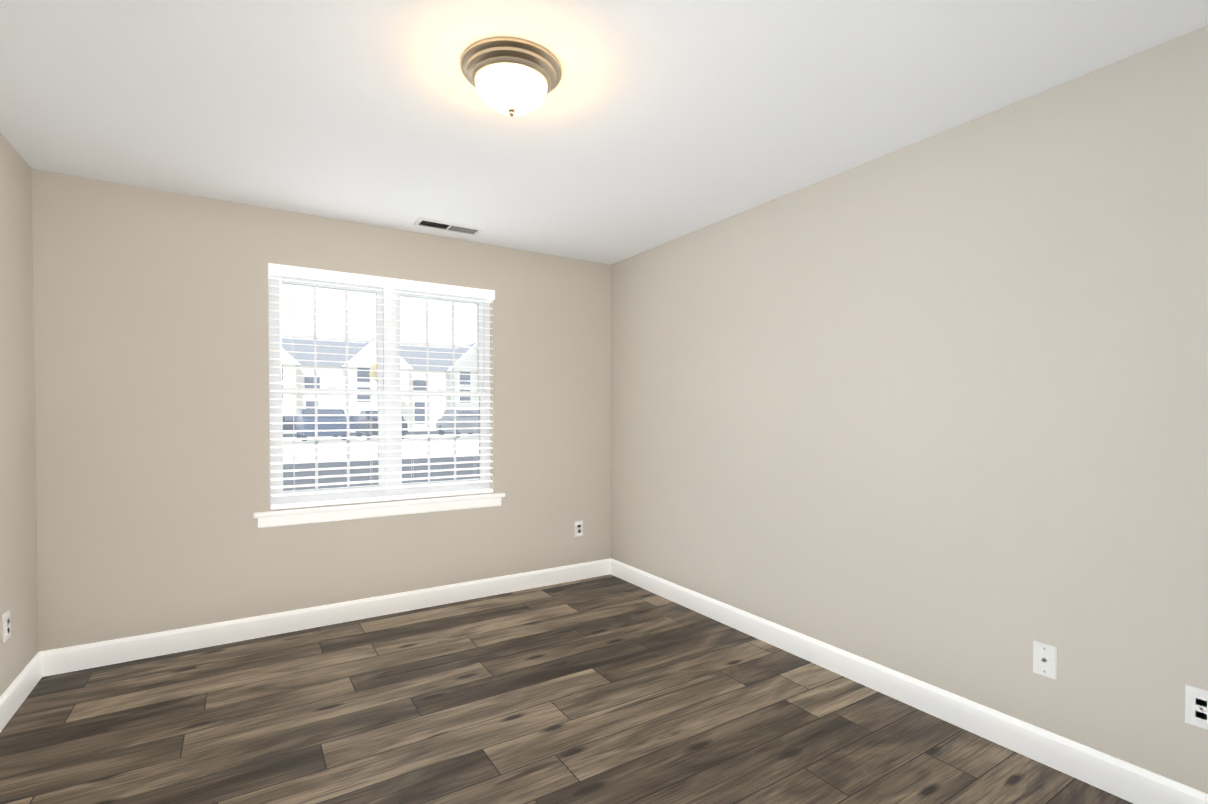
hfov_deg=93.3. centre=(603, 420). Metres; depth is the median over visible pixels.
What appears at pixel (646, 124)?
ceiling
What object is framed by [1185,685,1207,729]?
outlet
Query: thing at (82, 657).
baseboard
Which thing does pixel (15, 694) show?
baseboard
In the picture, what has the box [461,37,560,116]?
ceiling light
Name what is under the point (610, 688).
floor
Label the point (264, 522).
trim
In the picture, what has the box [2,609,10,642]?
outlet
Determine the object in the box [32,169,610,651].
wall
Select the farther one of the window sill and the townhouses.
the townhouses
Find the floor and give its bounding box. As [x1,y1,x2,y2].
[0,574,1132,803]
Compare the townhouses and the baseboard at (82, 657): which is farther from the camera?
the townhouses
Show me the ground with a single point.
(362, 456)
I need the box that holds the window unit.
[268,275,489,508]
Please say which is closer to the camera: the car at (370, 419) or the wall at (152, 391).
the wall at (152, 391)
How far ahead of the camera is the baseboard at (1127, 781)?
2.33 m
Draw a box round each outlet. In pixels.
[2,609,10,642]
[575,520,582,536]
[1033,640,1056,679]
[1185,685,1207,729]
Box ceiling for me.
[0,0,1207,264]
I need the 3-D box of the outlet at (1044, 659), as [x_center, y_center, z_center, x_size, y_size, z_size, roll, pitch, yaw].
[1.598,0.869,2.072,0.016,0.118,0.072,-1,1,-32]
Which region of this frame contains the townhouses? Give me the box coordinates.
[282,337,478,427]
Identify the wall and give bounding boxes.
[0,132,37,695]
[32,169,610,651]
[611,25,1207,793]
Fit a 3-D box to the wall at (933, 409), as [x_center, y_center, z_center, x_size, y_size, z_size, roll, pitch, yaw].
[1.262,0.016,2.744,0.150,2.440,4.570,-1,1,-32]
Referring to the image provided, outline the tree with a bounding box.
[369,362,376,380]
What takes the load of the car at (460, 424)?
on the ground
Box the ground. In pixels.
[283,430,478,491]
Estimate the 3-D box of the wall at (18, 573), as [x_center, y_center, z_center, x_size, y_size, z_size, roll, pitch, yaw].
[-1.651,0.042,0.896,0.150,2.440,4.570,-1,1,-32]
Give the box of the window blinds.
[268,263,494,509]
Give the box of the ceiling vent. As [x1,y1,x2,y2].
[413,217,483,235]
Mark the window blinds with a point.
(314, 274)
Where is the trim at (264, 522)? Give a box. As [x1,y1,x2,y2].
[258,497,500,527]
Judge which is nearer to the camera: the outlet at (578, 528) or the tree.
the outlet at (578, 528)
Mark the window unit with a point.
(392, 331)
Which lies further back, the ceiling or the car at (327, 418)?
the car at (327, 418)
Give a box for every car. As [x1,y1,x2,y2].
[283,416,297,429]
[296,409,346,440]
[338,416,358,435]
[355,410,407,439]
[436,410,478,437]
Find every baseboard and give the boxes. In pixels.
[0,652,41,731]
[40,558,610,676]
[610,559,1207,803]
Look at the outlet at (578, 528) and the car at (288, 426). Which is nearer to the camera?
the outlet at (578, 528)
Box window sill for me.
[254,492,504,517]
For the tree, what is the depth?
50.49 m
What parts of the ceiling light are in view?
ceiling light shade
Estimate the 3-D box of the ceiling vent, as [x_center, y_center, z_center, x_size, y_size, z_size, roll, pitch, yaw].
[-0.970,-1.211,3.567,0.400,0.010,0.150,-1,1,-32]

